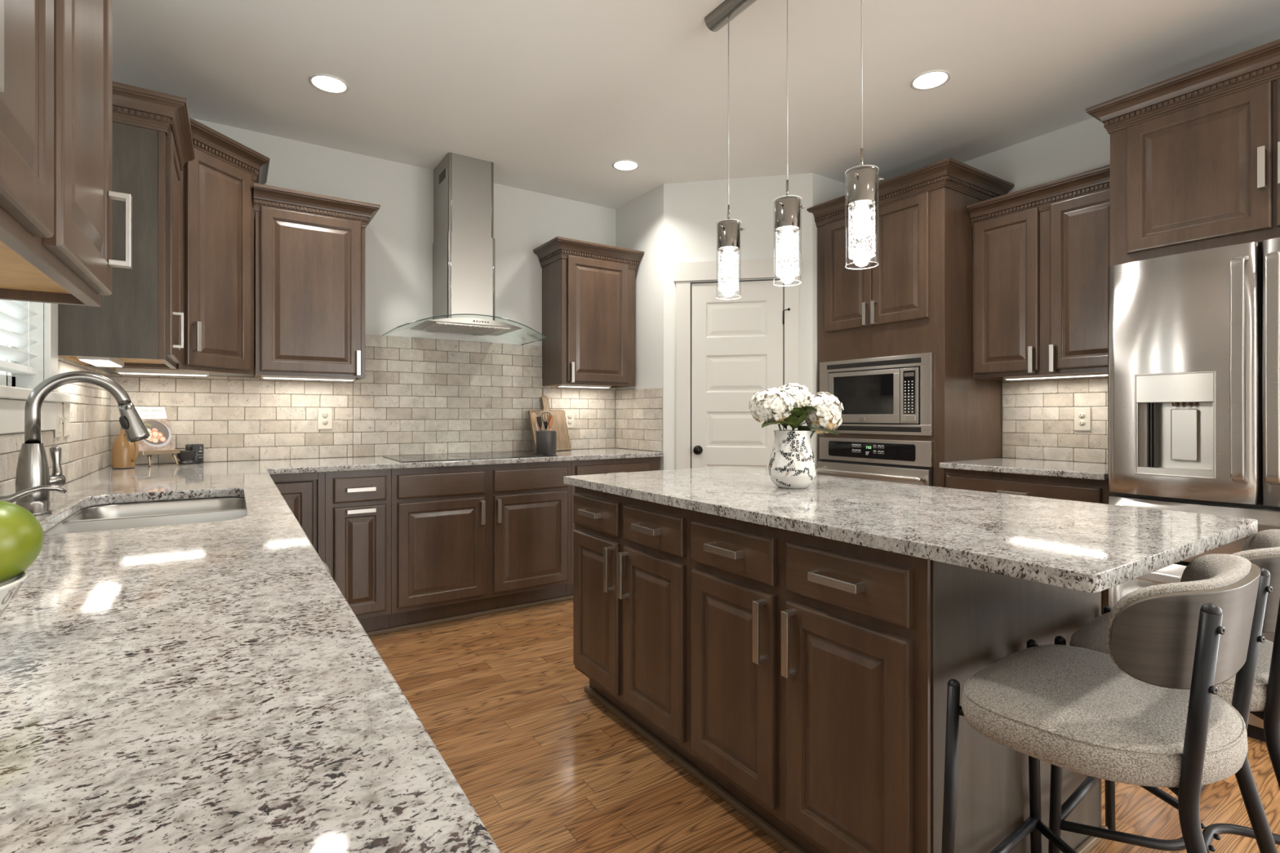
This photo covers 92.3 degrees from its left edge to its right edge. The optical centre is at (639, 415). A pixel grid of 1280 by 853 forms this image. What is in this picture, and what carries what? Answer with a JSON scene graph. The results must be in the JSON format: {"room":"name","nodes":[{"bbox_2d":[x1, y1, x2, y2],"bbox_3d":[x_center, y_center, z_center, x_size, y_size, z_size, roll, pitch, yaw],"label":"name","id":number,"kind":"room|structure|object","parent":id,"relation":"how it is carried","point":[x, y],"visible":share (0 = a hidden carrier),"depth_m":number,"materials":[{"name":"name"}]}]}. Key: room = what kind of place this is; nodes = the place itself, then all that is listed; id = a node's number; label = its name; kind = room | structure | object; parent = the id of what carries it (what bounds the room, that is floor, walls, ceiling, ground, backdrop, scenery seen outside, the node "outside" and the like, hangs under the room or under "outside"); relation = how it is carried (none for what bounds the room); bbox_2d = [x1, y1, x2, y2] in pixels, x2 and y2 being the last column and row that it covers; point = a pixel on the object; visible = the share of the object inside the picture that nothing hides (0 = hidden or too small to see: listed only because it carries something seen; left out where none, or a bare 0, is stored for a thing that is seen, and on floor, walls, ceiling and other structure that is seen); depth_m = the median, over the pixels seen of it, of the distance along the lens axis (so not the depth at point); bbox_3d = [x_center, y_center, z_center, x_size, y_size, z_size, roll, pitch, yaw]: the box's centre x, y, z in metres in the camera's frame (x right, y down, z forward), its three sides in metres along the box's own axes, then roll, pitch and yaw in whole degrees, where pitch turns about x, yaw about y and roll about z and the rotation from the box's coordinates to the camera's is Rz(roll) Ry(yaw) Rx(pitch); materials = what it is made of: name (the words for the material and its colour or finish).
{"room":"kitchen","nodes":[
{"label":"kitchen","id":0,"kind":"room"},
{"bbox_2d":[4,302,108,481],"bbox_3d":[-0.383,-0.205,-0.472,0.120,2.743,8.435,0,0,-33],"label":"wall","id":1,"kind":"structure","parent":0,"point":[27,381],"depth_m":2.01,"materials":[{"name":"white paint"}]},
{"bbox_2d":[0,302,76,434],"bbox_3d":[-1.737,-0.577,1.624,0.135,1.254,1.525,0,0,-33],"label":"window","id":2,"kind":"structure","parent":1,"relation":"in","point":[13,399],"depth_m":1.98,"materials":[{"name":"white paint"}]},
{"bbox_2d":[0,299,37,375],"bbox_3d":[-1.706,-0.607,1.581,0.050,0.954,0.996,0,0,-33],"label":"window blind","id":3,"kind":"object","parent":2,"relation":"attached to","point":[12,313],"visible":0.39,"depth_m":1.86,"materials":[{"name":"white plastic"}]},
{"bbox_2d":[0,355,110,503],"bbox_3d":[-1.291,0.020,1.019,0.010,0.464,4.924,0,0,-33],"label":"tile backsplash","id":4,"kind":"structure","parent":1,"relation":"attached to","point":[86,451],"depth_m":2.43,"materials":[{"name":"brown tile"}]},
{"bbox_2d":[54,402,66,437],"bbox_3d":[-2.018,0.016,2.148,0.024,0.124,0.078,0,0,-33],"label":"light switch","id":5,"kind":"object","parent":4,"relation":"attached to","point":[58,432],"visible":0.88,"depth_m":2.14,"materials":[{"name":"beige plastic"}]},
{"bbox_2d":[63,403,70,436],"bbox_3d":[-2.096,0.016,2.252,0.008,0.124,0.078,0,0,-33],"label":"light switch","id":6,"kind":"object","parent":4,"relation":"attached to","point":[66,406],"visible":0.77,"depth_m":2.24,"materials":[{"name":"beige plastic"}]},
{"bbox_2d":[0,0,132,306],"bbox_3d":[-0.775,-0.686,0.573,0.376,0.960,1.414,0,0,-33],"label":"upper cabinet","id":7,"kind":"object","parent":1,"relation":"attached to","point":[57,194],"visible":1,"depth_m":0.84,"materials":[{"name":"brown wood"}]},
{"bbox_2d":[57,80,195,368],"bbox_3d":[-1.994,-0.686,2.415,0.376,0.960,0.614,0,0,-33],"label":"upper cabinet","id":8,"kind":"object","parent":1,"relation":"attached to","point":[140,324],"visible":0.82,"depth_m":2.25,"materials":[{"name":"brown wood"}]},
{"bbox_2d":[76,356,124,367],"bbox_3d":[-2.072,-0.210,2.370,0.090,0.026,0.360,0,0,-33],"label":"light","id":9,"kind":"object","parent":8,"relation":"attached to","point":[98,362],"visible":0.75,"depth_m":2.32,"materials":[{"name":"white paint"}]},
{"bbox_2d":[108,117,615,438],"bbox_3d":[-0.886,-0.205,4.312,4.520,2.743,0.100,0,0,-33],"label":"wall","id":10,"kind":"structure","parent":0,"point":[399,237],"depth_m":3.89,"materials":[{"name":"white paint"}]},
{"bbox_2d":[105,117,270,374],"bbox_3d":[-2.190,-0.762,2.982,0.677,1.112,0.677,0,0,-33],"label":"upper cabinet","id":11,"kind":"object","parent":10,"relation":"attached to","point":[217,211],"visible":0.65,"depth_m":2.92,"materials":[{"name":"brown wood"}]},
{"bbox_2d":[115,367,209,376],"bbox_3d":[-2.330,-0.210,3.015,0.360,0.026,0.070,0,0,-33],"label":"light","id":12,"kind":"object","parent":11,"relation":"attached to","point":[118,370],"visible":0.89,"depth_m":2.98,"materials":[{"name":"white paint"}]},
{"bbox_2d":[253,182,380,380],"bbox_3d":[-1.797,-0.686,3.413,0.596,0.960,0.392,0,0,-33],"label":"upper cabinet","id":13,"kind":"object","parent":10,"relation":"attached to","point":[309,247],"visible":0.98,"depth_m":3.27,"materials":[{"name":"brown wood"}]},
{"bbox_2d":[260,375,355,381],"bbox_3d":[-1.834,-0.210,3.415,0.460,0.026,0.070,0,0,-33],"label":"light","id":14,"kind":"object","parent":13,"relation":"attached to","point":[261,376],"visible":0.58,"depth_m":3.38,"materials":[{"name":"white paint"}]},
{"bbox_2d":[109,334,615,465],"bbox_3d":[-1.422,-0.119,3.891,2.953,0.742,0.010,0,0,-33],"label":"tile backsplash","id":15,"kind":"structure","parent":10,"relation":"attached to","point":[415,396],"depth_m":3.80,"materials":[{"name":"brown tile"}]},
{"bbox_2d":[317,408,332,429],"bbox_3d":[-1.843,0.022,3.601,0.078,0.124,0.008,0,0,-33],"label":"wall outlet","id":16,"kind":"object","parent":15,"relation":"attached to","point":[324,415],"visible":1,"depth_m":3.60,"materials":[{"name":"beige plastic"}]},
{"bbox_2d":[321,419,328,425],"bbox_3d":[-1.841,0.042,3.599,0.033,0.033,0.002,0,0,-33],"label":"socket","id":17,"kind":"object","parent":16,"relation":"attached to","point":[324,422],"depth_m":3.60,"materials":[{"name":"beige plastic"}]},
{"bbox_2d":[322,412,328,417],"bbox_3d":[-1.841,0.002,3.599,0.033,0.033,0.002,0,0,-33],"label":"socket","id":18,"kind":"object","parent":16,"relation":"attached to","point":[325,415],"depth_m":3.60,"materials":[{"name":"beige plastic"}]},
{"bbox_2d":[564,410,574,427],"bbox_3d":[-0.512,0.032,4.482,0.078,0.124,0.008,0,0,-33],"label":"wall outlet","id":19,"kind":"object","parent":15,"relation":"attached to","point":[570,415],"visible":0.94,"depth_m":4.48,"materials":[{"name":"beige plastic"}]},
{"bbox_2d":[382,152,546,345],"bbox_3d":[-1.069,-1.032,3.827,0.910,1.089,0.503,0,0,-33],"label":"range hood","id":20,"kind":"object","parent":10,"relation":"attached to","point":[464,243],"visible":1,"depth_m":3.76,"materials":[{"name":"silver metal"}]},
{"bbox_2d":[439,168,445,183],"bbox_3d":[-1.219,-1.472,3.792,0.002,0.055,0.140,0,0,-33],"label":"vent grille","id":21,"kind":"object","parent":20,"relation":"attached to","point":[442,172],"depth_m":3.78,"materials":[{"name":"grey metal"}]},
{"bbox_2d":[410,317,521,336],"bbox_3d":[-1.083,-0.550,3.825,0.575,0.044,0.454,0,0,-33],"label":"hood","id":22,"kind":"object","parent":20,"relation":"attached to","point":[479,326],"depth_m":3.72,"materials":[{"name":"grey metal"}]},
{"bbox_2d":[533,236,644,387],"bbox_3d":[-0.348,-0.686,4.372,0.716,0.960,0.392,0,0,-33],"label":"upper cabinet","id":23,"kind":"object","parent":10,"relation":"attached to","point":[588,288],"visible":1,"depth_m":4.23,"materials":[{"name":"brown wood"}]},
{"bbox_2d":[556,384,610,388],"bbox_3d":[-0.398,-0.210,4.389,0.400,0.026,0.070,0,0,-33],"label":"light","id":24,"kind":"object","parent":23,"relation":"attached to","point":[557,385],"visible":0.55,"depth_m":4.37,"materials":[{"name":"white paint"}]},
{"bbox_2d":[615,183,663,470],"bbox_3d":[0.029,-0.205,4.481,0.100,2.743,0.629,0,0,-33],"label":"wall","id":25,"kind":"structure","parent":0,"point":[639,223],"depth_m":4.34,"materials":[{"name":"white paint"}]},
{"bbox_2d":[615,386,662,452],"bbox_3d":[-0.017,0.031,4.451,0.010,0.442,0.604,0,0,-33],"label":"tile backsplash","id":26,"kind":"structure","parent":25,"relation":"attached to","point":[638,411],"depth_m":4.43,"materials":[{"name":"brown tile"}]},
{"bbox_2d":[112,0,1279,208],"bbox_3d":[2.386,-1.627,1.360,6.720,0.100,8.635,0,0,-33],"label":"ceiling","id":27,"kind":"structure","parent":0,"point":[553,94],"depth_m":2.83,"materials":[{"name":"white paint"}]},
{"bbox_2d":[308,74,349,93],"bbox_3d":[-1.479,-1.574,2.927,0.172,0.006,0.172,0,0,-33],"label":"recessed light","id":28,"kind":"object","parent":27,"relation":"in","point":[324,82],"visible":1,"depth_m":2.92,"materials":[{"name":"white paint"}]},
{"bbox_2d":[612,160,639,171],"bbox_3d":[-0.090,-1.574,3.880,0.172,0.006,0.172,0,0,-33],"label":"recessed light","id":29,"kind":"object","parent":27,"relation":"in","point":[620,165],"visible":1,"depth_m":3.88,"materials":[{"name":"white paint"}]},
{"bbox_2d":[704,0,883,299],"bbox_3d":[0.506,-1.016,2.126,0.110,1.122,0.800,0,0,-33],"label":"glass pendant","id":30,"kind":"object","parent":27,"relation":"attached to","point":[861,181],"depth_m":2.10,"materials":[{"name":"white"}]},
{"bbox_2d":[910,70,951,90],"bbox_3d":[1.365,-1.574,2.894,0.172,0.006,0.172,0,0,-33],"label":"recessed light","id":31,"kind":"object","parent":27,"relation":"in","point":[938,78],"visible":1,"depth_m":2.89,"materials":[{"name":"white paint"}]},
{"bbox_2d":[663,173,812,470],"bbox_3d":[0.642,-0.205,4.150,1.002,2.743,0.111,0,0,11],"label":"wall","id":32,"kind":"structure","parent":0,"point":[692,210],"depth_m":4.12,"materials":[{"name":"white paint"}]},
{"bbox_2d":[673,256,801,469],"bbox_3d":[0.636,0.069,4.060,0.841,2.195,0.079,0,0,11],"label":"door","id":33,"kind":"structure","parent":32,"relation":"in","point":[727,351],"depth_m":4.10,"materials":[{"name":"white paint"}]},
{"bbox_2d":[368,599,1279,852],"bbox_3d":[2.386,1.216,1.360,6.720,0.100,8.635,0,0,-33],"label":"floor","id":34,"kind":"structure","parent":0,"point":[543,764],"depth_m":2.04,"materials":[{"name":"brown wood"}]},
{"bbox_2d":[270,471,324,562],"bbox_3d":[-2.046,0.725,2.971,0.904,0.883,0.850,0,0,-33],"label":"base cabinet","id":35,"kind":"object","parent":34,"relation":"on","point":[304,493],"visible":0.03,"depth_m":3.04,"materials":[{"name":"brown wood"}]},
{"bbox_2d":[324,469,391,632],"bbox_3d":[-1.594,0.725,3.390,0.312,0.883,0.654,0,0,-33],"label":"base cabinet","id":36,"kind":"object","parent":34,"relation":"on","point":[357,504],"visible":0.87,"depth_m":3.15,"materials":[{"name":"brown wood"}]},
{"bbox_2d":[366,595,573,636],"bbox_3d":[-0.910,1.155,3.586,2.400,0.022,0.017,0,0,-33],"label":"trim","id":37,"kind":"structure","parent":34,"relation":"on","point":[566,597],"depth_m":3.52,"materials":[{"name":"brown wood"}]},
{"bbox_2d":[388,461,571,628],"bbox_3d":[-1.021,0.725,3.769,1.059,0.883,0.654,0,0,-33],"label":"base cabinet","id":38,"kind":"object","parent":34,"relation":"on","point":[468,539],"visible":0.86,"depth_m":3.48,"materials":[{"name":"brown wood"}]},
{"bbox_2d":[566,457,658,595],"bbox_3d":[-0.300,0.725,4.246,0.668,0.883,0.654,0,0,-33],"label":"base cabinet","id":39,"kind":"object","parent":34,"relation":"on","point":[646,464],"visible":0.15,"depth_m":3.95,"materials":[{"name":"brown wood"}]},
{"bbox_2d":[573,486,707,777],"bbox_3d":[0.273,0.725,2.453,0.897,0.883,0.775,0,0,-33],"label":"base cabinet","id":40,"kind":"object","parent":34,"relation":"on","point":[632,557],"visible":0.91,"depth_m":2.15,"materials":[{"name":"brown wood"}]},
{"bbox_2d":[563,466,1257,592],"bbox_3d":[0.587,0.267,2.009,0.933,0.030,1.877,0,0,-33],"label":"countertop","id":41,"kind":"structure","parent":40,"relation":"on","point":[1088,547],"depth_m":1.46,"materials":[{"name":"grey stone"}]},
{"bbox_2d":[768,430,817,488],"bbox_3d":[0.531,0.153,2.147,0.164,0.198,0.164,0,0,-33],"label":"ceramic vase","id":42,"kind":"object","parent":41,"relation":"on","point":[792,464],"visible":1,"depth_m":2.09,"materials":[{"name":"white ceramic"}]},
{"bbox_2d":[748,386,801,431],"bbox_3d":[0.467,0.053,2.135,0.170,0.300,0.186,0,0,-33],"label":"flower","id":43,"kind":"object","parent":42,"relation":"in","point":[773,408],"visible":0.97,"depth_m":2.08,"materials":[{"name":"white plant"}]},
{"bbox_2d":[776,382,814,431],"bbox_3d":[0.550,0.044,2.161,0.149,0.316,0.195,0,0,-19],"label":"flower","id":44,"kind":"object","parent":42,"relation":"in","point":[801,393],"visible":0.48,"depth_m":2.12,"materials":[{"name":"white plant"}]},
{"bbox_2d":[796,391,844,438],"bbox_3d":[0.615,0.061,2.132,0.181,0.285,0.133,0,0,-9],"label":"flower","id":45,"kind":"object","parent":42,"relation":"in","point":[828,408],"visible":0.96,"depth_m":2.09,"materials":[{"name":"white plant"}]},
{"bbox_2d":[584,685,1107,852],"bbox_3d":[0.533,1.155,2.155,0.793,0.022,1.592,0,0,-33],"label":"trim","id":46,"kind":"structure","parent":34,"relation":"on","point":[777,836],"depth_m":1.89,"materials":[{"name":"brown wood"}]},
{"bbox_2d":[690,510,1101,852],"bbox_3d":[0.704,0.725,1.802,0.897,0.883,0.786,0,0,-33],"label":"base cabinet","id":47,"kind":"object","parent":34,"relation":"on","point":[821,668],"visible":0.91,"depth_m":1.45,"materials":[{"name":"brown wood"}]},
{"bbox_2d":[806,157,1013,487],"bbox_3d":[1.624,-0.090,3.816,0.677,2.512,1.000,0,0,-33],"label":"tall cabinet","id":48,"kind":"object","parent":34,"relation":"on","point":[918,298],"visible":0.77,"depth_m":3.47,"materials":[{"name":"brown wood"}]},
{"bbox_2d":[816,437,933,486],"bbox_3d":[1.345,0.505,3.648,0.110,0.722,0.769,0,0,-33],"label":"wall oven","id":49,"kind":"object","parent":48,"relation":"in","point":[900,461],"visible":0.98,"depth_m":3.60,"materials":[{"name":"silver metal"}]},
{"bbox_2d":[852,444,884,453],"bbox_3d":[1.360,0.207,3.676,0.001,0.061,0.220,0,0,-33],"label":"control panel","id":50,"kind":"object","parent":49,"relation":"attached to","point":[856,448],"depth_m":3.67,"materials":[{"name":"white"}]},
{"bbox_2d":[819,352,933,435],"bbox_3d":[1.380,-0.114,3.668,0.029,0.453,0.765,0,0,-33],"label":"microwave oven","id":51,"kind":"object","parent":48,"relation":"in","point":[891,394],"visible":0.88,"depth_m":3.59,"materials":[{"name":"silver metal"}]},
{"bbox_2d":[904,381,912,412],"bbox_3d":[1.507,-0.103,3.451,0.001,0.176,0.052,0,0,-33],"label":"keypad","id":52,"kind":"object","parent":51,"relation":"on","point":[908,384],"depth_m":3.45,"materials":[{"name":"white"}]},
{"bbox_2d":[945,468,1110,614],"bbox_3d":[2.077,0.725,3.148,0.659,0.883,0.745,0,0,-33],"label":"base cabinet","id":53,"kind":"object","parent":34,"relation":"on","point":[1091,491],"visible":0.18,"depth_m":2.93,"materials":[{"name":"brown wood"}]},
{"bbox_2d":[939,457,1107,479],"bbox_3d":[2.072,0.267,3.147,0.670,0.030,0.751,0,0,-33],"label":"countertop","id":54,"kind":"structure","parent":53,"relation":"on","point":[1084,470],"depth_m":3.04,"materials":[{"name":"grey stone"}]},
{"bbox_2d":[941,554,1278,852],"bbox_3d":[0.911,0.716,1.137,0.514,0.906,0.512,0,0,-36],"label":"bar stool","id":55,"kind":"object","parent":34,"relation":"on","point":[1148,712],"visible":1,"depth_m":1.02,"materials":[{"name":"fabric"}]},
{"bbox_2d":[961,644,1248,787],"bbox_3d":[0.876,0.550,1.162,0.489,0.076,0.386,0,0,-36],"label":"seat cushion","id":56,"kind":"object","parent":55,"relation":"on","point":[1070,708],"depth_m":1.06,"materials":[{"name":"fabric"}]},
{"bbox_2d":[1048,528,1279,852],"bbox_3d":[1.290,0.716,1.388,0.514,0.906,0.512,0,0,-38],"label":"bar stool","id":57,"kind":"object","parent":34,"relation":"on","point":[1262,548],"visible":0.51,"depth_m":1.39,"materials":[{"name":"fabric"}]},
{"bbox_2d":[1069,612,1273,711],"bbox_3d":[1.254,0.550,1.412,0.489,0.076,0.386,0,0,-38],"label":"seat cushion","id":58,"kind":"object","parent":57,"relation":"on","point":[1091,636],"depth_m":1.28,"materials":[{"name":"fabric"}]},
{"bbox_2d":[1085,38,1279,495],"bbox_3d":[2.554,-0.090,2.410,0.676,2.512,1.146,0,0,-33],"label":"tall cabinet","id":59,"kind":"object","parent":34,"relation":"on","point":[1195,153],"visible":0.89,"depth_m":2.42,"materials":[{"name":"brown wood"}]},
{"bbox_2d":[1107,237,1279,742],"bbox_3d":[2.480,0.273,2.378,0.798,1.786,0.906,0,0,-33],"label":"refrigerator","id":60,"kind":"object","parent":34,"relation":"on","point":[1193,337],"visible":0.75,"depth_m":2.33,"materials":[{"name":"grey metal"}]},
{"bbox_3d":[-0.238,0.724,0.017,0.652,0.883,2.250,0,0,-33],"label":"base cabinet","id":61,"kind":"object","parent":34,"relation":"on","visible":0},
{"bbox_2d":[0,448,663,852],"bbox_3d":[-0.038,0.267,1.795,2.958,0.030,5.035,0,0,-33],"label":"countertop","id":62,"kind":"structure","parent":61,"relation":"on","point":[205,687],"depth_m":0.55,"materials":[{"name":"grey stone"}]},
{"bbox_2d":[0,570,28,615],"bbox_3d":[-0.754,0.213,0.603,0.220,0.077,0.220,0,0,-33],"label":"ceramic bowl","id":63,"kind":"object","parent":62,"relation":"on","point":[9,588],"visible":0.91,"depth_m":0.65,"materials":[{"name":"white ceramic"}]},
{"bbox_2d":[0,500,44,583],"bbox_3d":[-0.717,0.140,0.671,0.112,0.094,0.096,0,0,36],"label":"apple","id":64,"kind":"object","parent":63,"relation":"on","point":[21,534],"visible":1,"depth_m":0.66,"materials":[{"name":"green food"}]},
{"bbox_2d":[0,484,66,502],"bbox_3d":[-1.374,0.205,1.369,0.140,0.094,0.052,0,0,-33],"label":"soap dispenser","id":65,"kind":"object","parent":62,"relation":"on","point":[14,497],"visible":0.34,"depth_m":1.38,"materials":[{"name":"silver metal"}]},
{"bbox_2d":[15,371,150,515],"bbox_3d":[-1.470,0.068,1.629,0.267,0.368,0.102,0,0,-33],"label":"kitchen faucet","id":66,"kind":"object","parent":62,"relation":"on","point":[33,468],"visible":0.92,"depth_m":1.57,"materials":[{"name":"silver metal"}]},
{"bbox_2d":[111,430,138,469],"bbox_3d":[-2.434,0.161,2.914,0.110,0.181,0.088,0,0,-25],"label":"jug","id":67,"kind":"object","parent":62,"relation":"on","point":[124,455],"visible":0.77,"depth_m":2.88,"materials":[{"name":"brown ceramic"}]},
{"bbox_2d":[43,497,245,534],"bbox_3d":[-1.337,0.374,1.708,0.455,0.184,0.835,0,0,-33],"label":"sink","id":68,"kind":"object","parent":62,"relation":"in","point":[119,516],"visible":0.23,"depth_m":1.85,"materials":[{"name":"silver metal"}]},
{"bbox_2d":[137,448,180,466],"bbox_3d":[-2.420,0.142,3.072,0.150,0.217,0.170,0,0,23],"label":"book stand","id":69,"kind":"object","parent":62,"relation":"on","point":[149,453],"visible":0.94,"depth_m":3.05,"materials":[{"name":"brown wood"}]},
{"bbox_2d":[134,406,174,453],"bbox_3d":[-2.460,0.071,3.093,0.103,0.227,0.165,0,0,23],"label":"cookbook","id":70,"kind":"object","parent":69,"relation":"on","point":[154,419],"visible":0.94,"depth_m":3.10,"materials":[{"name":"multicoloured paper"}]},
{"bbox_2d":[137,418,174,451],"bbox_3d":[-2.441,0.098,3.084,0.061,0.159,0.165,0,0,23],"label":"picture","id":71,"kind":"object","parent":70,"relation":"attached to","point":[160,437],"depth_m":3.10,"materials":[{"name":"multicoloured paper"}]},
{"bbox_2d":[177,450,196,464],"bbox_3d":[-2.335,0.217,3.167,0.086,0.069,0.086,0,0,-33],"label":"mortar","id":72,"kind":"object","parent":62,"relation":"on","point":[185,457],"visible":0.93,"depth_m":3.14,"materials":[{"name":"grey stone"}]},
{"bbox_2d":[185,444,191,450],"bbox_3d":[-2.330,0.183,3.174,0.033,0.066,0.029,0,0,-33],"label":"pestle","id":73,"kind":"object","parent":72,"relation":"in","point":[188,446],"visible":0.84,"depth_m":3.17,"materials":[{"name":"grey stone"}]},
{"bbox_2d":[191,444,204,463],"bbox_3d":[-2.332,0.203,3.224,0.075,0.098,0.075,0,0,-33],"label":"canister","id":74,"kind":"object","parent":62,"relation":"on","point":[198,459],"visible":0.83,"depth_m":3.21,"materials":[{"name":"black plastic"}]},
{"bbox_2d":[382,451,557,462],"bbox_3d":[-1.027,0.249,3.745,0.914,0.005,0.530,0,0,-33],"label":"cooktop","id":75,"kind":"object","parent":62,"relation":"in","point":[438,457],"visible":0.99,"depth_m":3.66,"materials":[{"name":"black glass"}]},
{"bbox_2d":[535,430,556,454],"bbox_3d":[-0.607,0.176,3.981,0.132,0.150,0.132,0,0,-33],"label":"utensil crock","id":76,"kind":"object","parent":62,"relation":"on","point":[545,441],"visible":0.87,"depth_m":3.93,"materials":[{"name":"grey ceramic"}]},
{"bbox_2d":[531,412,538,431],"bbox_3d":[-0.665,0.113,3.985,0.078,0.261,0.038,0,0,-14],"label":"wooden spoon","id":77,"kind":"object","parent":76,"relation":"in","point":[534,415],"visible":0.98,"depth_m":3.98,"materials":[{"name":"brown wood"}]},
{"bbox_2d":[531,412,537,424],"bbox_3d":[-0.682,0.023,3.981,0.021,0.082,0.055,0,0,34],"label":"spoon bowl","id":78,"kind":"object","parent":77,"relation":"on","point":[534,416],"depth_m":3.97,"materials":[{"name":"brown wood"}]},
{"bbox_2d":[536,416,542,431],"bbox_3d":[-0.645,0.126,4.004,0.058,0.235,0.030,0,0,-16],"label":"spatula","id":79,"kind":"object","parent":76,"relation":"in","point":[539,418],"visible":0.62,"depth_m":4.00,"materials":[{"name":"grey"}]},
{"bbox_2d":[540,412,551,431],"bbox_3d":[-0.606,0.112,3.971,0.070,0.261,0.070,0,0,-33],"label":"wire whisk","id":80,"kind":"object","parent":76,"relation":"in","point":[546,424],"visible":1,"depth_m":3.96,"materials":[{"name":"grey metal"}]},
{"bbox_2d":[547,415,553,431],"bbox_3d":[-0.584,0.122,3.999,0.020,0.241,0.046,0,0,33],"label":"wooden spatula","id":81,"kind":"object","parent":76,"relation":"in","point":[551,422],"visible":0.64,"depth_m":3.99,"materials":[{"name":"brown wood"}]},
{"bbox_2d":[528,395,571,452],"bbox_3d":[-0.640,0.055,4.320,0.132,0.394,0.311,0,0,44],"label":"cutting board","id":82,"kind":"object","parent":62,"relation":"on","point":[559,424],"visible":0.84,"depth_m":4.35,"materials":[{"name":"beige wood"}]},
{"bbox_2d":[812,173,846,474],"bbox_3d":[1.368,-0.205,4.228,0.652,2.743,0.100,0,0,-33],"label":"wall","id":83,"kind":"structure","parent":0,"point":[824,189],"depth_m":4.02,"materials":[{"name":"white paint"}]},
{"bbox_2d":[963,117,1110,461],"bbox_3d":[2.557,-0.205,3.113,0.100,2.743,3.071,0,0,-33],"label":"wall","id":84,"kind":"structure","parent":0,"point":[1082,146],"depth_m":3.42,"materials":[{"name":"white paint"}]},
{"bbox_2d":[966,164,1110,380],"bbox_3d":[2.186,-0.686,3.221,0.397,0.960,0.747,0,0,-33],"label":"upper cabinet","id":85,"kind":"object","parent":84,"relation":"attached to","point":[1042,252],"visible":0.79,"depth_m":3.15,"materials":[{"name":"brown wood"}]},
{"bbox_2d":[1003,372,1107,380],"bbox_3d":[2.200,-0.210,3.254,0.070,0.026,0.500,0,0,-33],"label":"light","id":86,"kind":"object","parent":85,"relation":"attached to","point":[1095,374],"visible":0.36,"depth_m":3.23,"materials":[{"name":"white paint"}]},
{"bbox_2d":[1002,375,1107,463],"bbox_3d":[2.348,0.020,3.328,0.010,0.464,0.743,0,0,-33],"label":"tile backsplash","id":87,"kind":"structure","parent":84,"relation":"attached to","point":[1038,414],"depth_m":3.40,"materials":[{"name":"brown tile"}]},
{"bbox_2d":[1074,407,1090,431],"bbox_3d":[2.364,0.022,3.288,0.008,0.124,0.078,0,0,-33],"label":"wall outlet","id":88,"kind":"object","parent":87,"relation":"attached to","point":[1082,415],"visible":1,"depth_m":3.29,"materials":[{"name":"beige plastic"}]},
{"bbox_2d":[1078,412,1085,418],"bbox_3d":[2.361,0.002,3.286,0.002,0.033,0.033,0,0,-33],"label":"socket","id":89,"kind":"object","parent":88,"relation":"attached to","point":[1081,415],"depth_m":3.29,"materials":[{"name":"beige plastic"}]},
{"bbox_2d":[1078,419,1085,426],"bbox_3d":[2.361,0.042,3.286,0.002,0.033,0.033,0,0,-33],"label":"socket","id":90,"kind":"object","parent":88,"relation":"attached to","point":[1081,422],"depth_m":3.29,"materials":[{"name":"beige plastic"}]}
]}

